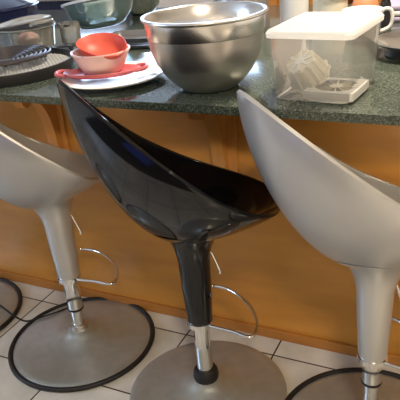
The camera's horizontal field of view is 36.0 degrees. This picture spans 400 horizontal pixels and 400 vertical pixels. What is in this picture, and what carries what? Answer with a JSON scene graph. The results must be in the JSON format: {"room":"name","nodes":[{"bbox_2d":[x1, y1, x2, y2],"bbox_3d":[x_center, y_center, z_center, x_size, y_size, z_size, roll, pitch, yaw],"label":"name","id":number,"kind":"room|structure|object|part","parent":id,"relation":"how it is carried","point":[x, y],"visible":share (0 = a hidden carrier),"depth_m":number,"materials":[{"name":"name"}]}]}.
{"room":"kitchen","nodes":[
{"label":"kitchen","id":0,"kind":"room"},
{"bbox_2d":[0,280,399,399],"bbox_3d":[-0.176,0.646,1.690,6.800,0.050,6.800,7,28,25],"label":"floor","id":1,"kind":"structure","parent":0,"point":[297,363],"depth_m":1.92,"materials":[{"name":"beige tile"}]},
{"bbox_2d":[0,277,22,330],"bbox_3d":[-0.959,-0.019,2.038,0.525,0.982,0.504,-22,30,-31],"label":"bar stool","id":2,"kind":"object","parent":1,"relation":"on","point":[11,298],"visible":0.99,"depth_m":2.28,"materials":[{"name":"silver metal"}]},
{"bbox_2d":[0,305,67,321],"bbox_3d":[-0.612,0.398,2.207,0.347,0.022,0.116,0,26,11],"label":"cord","id":3,"kind":"object","parent":1,"relation":"on","point":[1,306],"visible":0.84,"depth_m":2.17,"materials":[{"name":"black plastic"}]},
{"bbox_2d":[38,0,109,9],"bbox_3d":[-0.871,-1.333,4.872,1.200,0.900,0.640,7,28,25],"label":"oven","id":4,"kind":"object","parent":1,"relation":"on","point":[42,4],"visible":0.04,"depth_m":4.56,"materials":[{"name":"black metal"}]},
{"bbox_3d":[-1.024,-1.469,4.511,0.800,0.020,0.046,7,28,25],"label":"handle","id":5,"kind":"part","parent":4,"relation":"part of","materials":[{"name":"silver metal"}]},
{"bbox_2d":[0,123,154,392],"bbox_3d":[-0.454,0.032,1.829,0.527,0.982,0.501,-20,29,-28],"label":"bar stool","id":6,"kind":"object","parent":1,"relation":"on","point":[94,342],"visible":0.96,"depth_m":1.91,"materials":[{"name":"silver metal"}]},
{"bbox_3d":[-0.378,0.071,1.848,0.039,0.074,0.008,-3,25,4],"label":"lift lever","id":7,"kind":"part","parent":6,"relation":"part of","materials":[{"name":"silver metal"}]},
{"bbox_2d":[56,78,286,399],"bbox_3d":[-0.034,0.122,1.572,0.489,0.961,0.481,-15,27,-19],"label":"bar stool","id":8,"kind":"object","parent":1,"relation":"on","point":[188,203],"visible":0.99,"depth_m":1.57,"materials":[{"name":"black paint"}]},
{"bbox_3d":[0.034,0.158,1.583,0.039,0.074,0.008,-2,26,7],"label":"lift lever","id":9,"kind":"part","parent":8,"relation":"part of","materials":[{"name":"silver metal"}]},
{"bbox_2d":[157,0,213,7],"bbox_3d":[-0.009,-1.222,4.487,0.660,0.880,0.607,7,28,25],"label":"dishwasher","id":10,"kind":"object","parent":1,"relation":"on","point":[163,3],"visible":0.02,"depth_m":4.14,"materials":[{"name":"white metal"}]},
{"bbox_2d":[0,101,399,365],"bbox_3d":[0.051,-0.197,2.413,5.200,0.805,1.380,7,28,25],"label":"kitchen island","id":11,"kind":"object","parent":1,"relation":"on","point":[297,294],"visible":0.23,"depth_m":1.92,"materials":[{"name":"orange wood"}]},
{"bbox_2d":[0,3,399,125],"bbox_3d":[0.016,-0.571,2.240,5.400,0.023,1.470,7,28,25],"label":"island countertop","id":12,"kind":"structure","parent":11,"relation":"on","point":[379,104],"depth_m":1.65,"materials":[{"name":"green stone"}]},
{"bbox_2d":[0,0,38,30],"bbox_3d":[-0.981,-0.859,2.832,0.484,0.160,0.484,7,28,25],"label":"pot","id":13,"kind":"object","parent":12,"relation":"on","point":[9,9],"visible":0.75,"depth_m":2.70,"materials":[{"name":"blue metal"}]},
{"bbox_3d":[-0.985,-0.906,2.809,0.476,0.054,0.476,7,28,25],"label":"pot lid","id":14,"kind":"part","parent":13,"relation":"part of","materials":[{"name":"blue metal"}]},
{"bbox_2d":[0,14,55,46],"bbox_3d":[-0.655,-0.637,2.345,0.283,0.119,0.248,7,28,25],"label":"casserole","id":15,"kind":"object","parent":12,"relation":"on","point":[47,32],"visible":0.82,"depth_m":2.28,"materials":[{"name":"clear glass"}]},
{"bbox_2d":[13,34,18,44],"bbox_3d":[-0.708,-0.602,2.337,0.081,0.055,0.074,7,28,25],"label":"food piece","id":16,"kind":"object","parent":15,"relation":"in","point":[15,35],"visible":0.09,"depth_m":2.31,"materials":[{"name":"beige food"}]},
{"bbox_3d":[-0.680,-0.681,2.350,0.223,0.038,0.224,7,28,25],"label":"glass lid","id":17,"kind":"part","parent":15,"relation":"part of","materials":[{"name":"clear glass"}]},
{"bbox_2d":[17,31,39,44],"bbox_3d":[-0.642,-0.601,2.307,0.085,0.061,0.074,7,28,25],"label":"food piece","id":18,"kind":"object","parent":15,"relation":"in","point":[25,38],"visible":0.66,"depth_m":2.28,"materials":[{"name":"pink food"}]},
{"bbox_3d":[-0.578,-0.647,2.250,0.099,0.025,0.062,-26,32,-37],"label":"rim handle","id":19,"kind":"part","parent":15,"relation":"part of","materials":[{"name":"clear glass"}]},
{"bbox_2d":[0,47,74,87],"bbox_3d":[-0.619,-0.435,2.015,0.419,0.036,0.419,7,28,25],"label":"tray","id":20,"kind":"object","parent":12,"relation":"on","point":[39,69],"visible":0.66,"depth_m":1.95,"materials":[{"name":"black plastic"}]},
{"bbox_2d":[0,44,50,66],"bbox_3d":[-0.644,-0.469,2.048,0.301,0.031,0.301,7,28,25],"label":"trivet","id":21,"kind":"object","parent":20,"relation":"on","point":[16,54],"visible":1,"depth_m":2.09,"materials":[{"name":"grey metal"}]},
{"bbox_2d":[56,44,73,50],"bbox_3d":[-0.496,-0.558,2.265,0.056,0.022,0.038,-2,26,7],"label":"timer","id":22,"kind":"object","parent":12,"relation":"on","point":[65,46],"visible":0.66,"depth_m":2.25,"materials":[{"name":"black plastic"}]},
{"bbox_2d":[58,20,80,44],"bbox_3d":[-0.501,-0.647,2.385,0.083,0.080,0.083,7,28,25],"label":"glass tumbler","id":23,"kind":"object","parent":12,"relation":"on","point":[76,23],"visible":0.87,"depth_m":2.37,"materials":[{"name":"clear glass"}]},
{"bbox_2d":[60,0,132,29],"bbox_3d":[-0.407,-0.771,2.508,0.306,0.151,0.301,-21,30,-30],"label":"glass bowl","id":24,"kind":"object","parent":12,"relation":"on","point":[81,11],"visible":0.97,"depth_m":2.44,"materials":[{"name":"green glass"}]},
{"bbox_2d":[62,61,162,89],"bbox_3d":[-0.249,-0.355,1.787,0.300,0.024,0.300,7,28,25],"label":"dinner plate","id":25,"kind":"object","parent":12,"relation":"on","point":[153,71],"visible":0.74,"depth_m":1.76,"materials":[{"name":"white ceramic"}]},
{"bbox_2d":[54,63,148,79],"bbox_3d":[-0.285,-0.373,1.784,0.276,0.020,0.119,-4,25,4],"label":"serving tray","id":26,"kind":"object","parent":25,"relation":"on","point":[77,73],"visible":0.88,"depth_m":1.76,"materials":[{"name":"red plastic"}]},
{"bbox_2d":[70,44,129,74],"bbox_3d":[-0.285,-0.405,1.788,0.174,0.064,0.174,7,28,25],"label":"bowl","id":27,"kind":"object","parent":26,"relation":"on","point":[90,65],"visible":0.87,"depth_m":1.74,"materials":[{"name":"pink plastic"}]},
{"bbox_2d":[76,33,126,59],"bbox_3d":[-0.274,-0.434,1.770,0.165,0.069,0.133,16,33,38],"label":"bowl","id":28,"kind":"object","parent":27,"relation":"in","point":[97,44],"visible":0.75,"depth_m":1.81,"materials":[{"name":"red plastic"}]},
{"bbox_2d":[113,29,147,43],"bbox_3d":[-0.221,-0.615,2.326,0.276,0.025,0.176,2,27,16],"label":"baking tray","id":29,"kind":"object","parent":12,"relation":"on","point":[130,36],"visible":0.25,"depth_m":2.40,"materials":[{"name":"grey"}]},
{"bbox_2d":[128,43,148,44],"bbox_3d":[-0.122,-0.556,2.191,0.280,0.013,0.022,1,26,13],"label":"kitchen knife","id":30,"kind":"object","parent":12,"relation":"on","point":[129,43],"visible":0.17,"depth_m":2.20,"materials":[{"name":"silver metal"}]},
{"bbox_2d":[129,44,149,49],"bbox_3d":[-0.158,-0.541,2.168,0.280,0.013,0.022,1,26,13],"label":"kitchen knife","id":31,"kind":"object","parent":12,"relation":"on","point":[146,46],"visible":0.37,"depth_m":2.17,"materials":[{"name":"black plastic"}]},
{"bbox_2d":[129,0,159,14],"bbox_3d":[-0.284,-0.929,2.921,0.216,0.090,0.216,7,28,25],"label":"steel bowl","id":32,"kind":"object","parent":12,"relation":"on","point":[139,7],"visible":0.74,"depth_m":2.85,"materials":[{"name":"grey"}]},
{"bbox_2d":[140,1,268,92],"bbox_3d":[0.018,-0.390,1.604,0.327,0.196,0.327,7,28,25],"label":"mixing bowl","id":33,"kind":"object","parent":12,"relation":"on","point":[210,47],"visible":1,"depth_m":1.50,"materials":[{"name":"metal"}]},
{"bbox_2d":[214,0,269,31],"bbox_3d":[0.172,-0.709,2.290,0.247,0.156,0.212,7,28,25],"label":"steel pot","id":34,"kind":"object","parent":12,"relation":"on","point":[266,2],"visible":0.06,"depth_m":2.25,"materials":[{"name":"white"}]},
{"bbox_2d":[280,0,308,23],"bbox_3d":[0.344,-0.706,2.249,0.110,0.155,0.110,7,28,25],"label":"flour canister","id":35,"kind":"object","parent":12,"relation":"on","point":[289,9],"visible":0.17,"depth_m":2.21,"materials":[{"name":"white ceramic"}]},
{"bbox_2d":[266,12,383,103],"bbox_3d":[0.306,-0.348,1.491,0.212,0.166,0.256,10,30,29],"label":"storage container","id":36,"kind":"object","parent":12,"relation":"on","point":[289,37],"visible":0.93,"depth_m":1.47,"materials":[{"name":"clear plastic"}]},
{"bbox_2d":[286,50,330,93],"bbox_3d":[0.265,-0.314,1.495,0.107,0.100,0.108,11,30,31],"label":"juicer reamer","id":37,"kind":"object","parent":36,"relation":"in","point":[305,69],"visible":0.95,"depth_m":1.47,"materials":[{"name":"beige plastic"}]},
{"bbox_3d":[0.299,-0.415,1.459,0.212,0.017,0.256,10,30,29],"label":"container lid","id":38,"kind":"part","parent":36,"relation":"part of","materials":[{"name":"white plastic"}]},
{"bbox_2d":[303,77,368,101],"bbox_3d":[0.327,-0.266,1.475,0.121,0.018,0.128,10,30,29],"label":"grater","id":39,"kind":"object","parent":36,"relation":"in","point":[332,89],"visible":0.93,"depth_m":1.45,"materials":[{"name":"white plastic"}]},
{"bbox_2d":[313,0,347,11],"bbox_3d":[0.470,-0.692,2.226,0.132,0.127,0.132,7,28,25],"label":"canister","id":40,"kind":"object","parent":12,"relation":"on","point":[318,5],"visible":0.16,"depth_m":2.17,"materials":[{"name":"beige plastic"}]},
{"bbox_2d":[352,0,378,27],"bbox_3d":[0.583,-0.671,2.176,0.100,0.113,0.100,7,28,25],"label":"jar","id":41,"kind":"object","parent":12,"relation":"on","point":[355,2],"visible":0.15,"depth_m":2.13,"materials":[{"name":"brown ceramic"}]},
{"bbox_2d":[342,5,393,43],"bbox_3d":[0.525,-0.562,1.972,0.143,0.103,0.129,-22,30,-31],"label":"measuring jug","id":42,"kind":"object","parent":12,"relation":"on","point":[362,8],"visible":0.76,"depth_m":1.95,"materials":[{"name":"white plastic"}]},
{"bbox_3d":[0.594,-0.574,1.959,0.048,0.082,0.011,-4,25,4],"label":"handle","id":43,"kind":"part","parent":42,"relation":"part of","materials":[{"name":"white plastic"}]},
{"bbox_2d":[380,0,390,26],"bbox_3d":[0.646,-0.669,2.143,0.046,0.126,0.046,7,28,25],"label":"pepper mill","id":44,"kind":"object","parent":12,"relation":"on","point":[384,3],"visible":0.48,"depth_m":2.14,"materials":[{"name":"black plastic"}]},
{"bbox_2d":[373,30,399,59],"bbox_3d":[0.639,-0.442,1.765,0.280,0.044,0.280,7,28,25],"label":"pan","id":45,"kind":"object","parent":12,"relation":"on","point":[390,41],"visible":0.92,"depth_m":1.79,"materials":[{"name":"black"}]},
{"bbox_2d":[390,0,399,21],"bbox_3d":[0.816,-0.699,2.249,0.252,0.058,0.162,1,26,14],"label":"folded towel","id":46,"kind":"object","parent":12,"relation":"on","point":[395,4],"visible":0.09,"depth_m":2.21,"materials":[{"name":"white fabric"}]},
{"bbox_3d":[-0.147,0.377,2.149,5.200,0.035,0.013,7,28,25],"label":"moulding","id":47,"kind":"part","parent":11,"relation":"part of","materials":[{"name":"brown wood"}]},
{"bbox_2d":[269,0,352,4],"bbox_3d":[0.636,-1.138,4.179,0.740,0.880,0.614,7,28,25],"label":"base cabinet","id":48,"kind":"object","parent":1,"relation":"on","point":[271,2],"visible":0.02,"depth_m":3.86,"materials":[{"name":"orange wood"}]},
{"bbox_3d":[0.347,-1.078,4.019,0.350,0.760,0.021,7,28,25],"label":"door","id":49,"kind":"part","parent":48,"relation":"part of","materials":[{"name":"brown wood"}]},
{"bbox_2d":[236,89,399,399],"bbox_3d":[0.368,0.180,1.392,0.526,0.947,0.501,-12,26,-14],"label":"bar stool","id":50,"kind":"object","parent":1,"relation":"on","point":[350,215],"visible":1,"depth_m":1.18,"materials":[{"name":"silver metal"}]}
]}

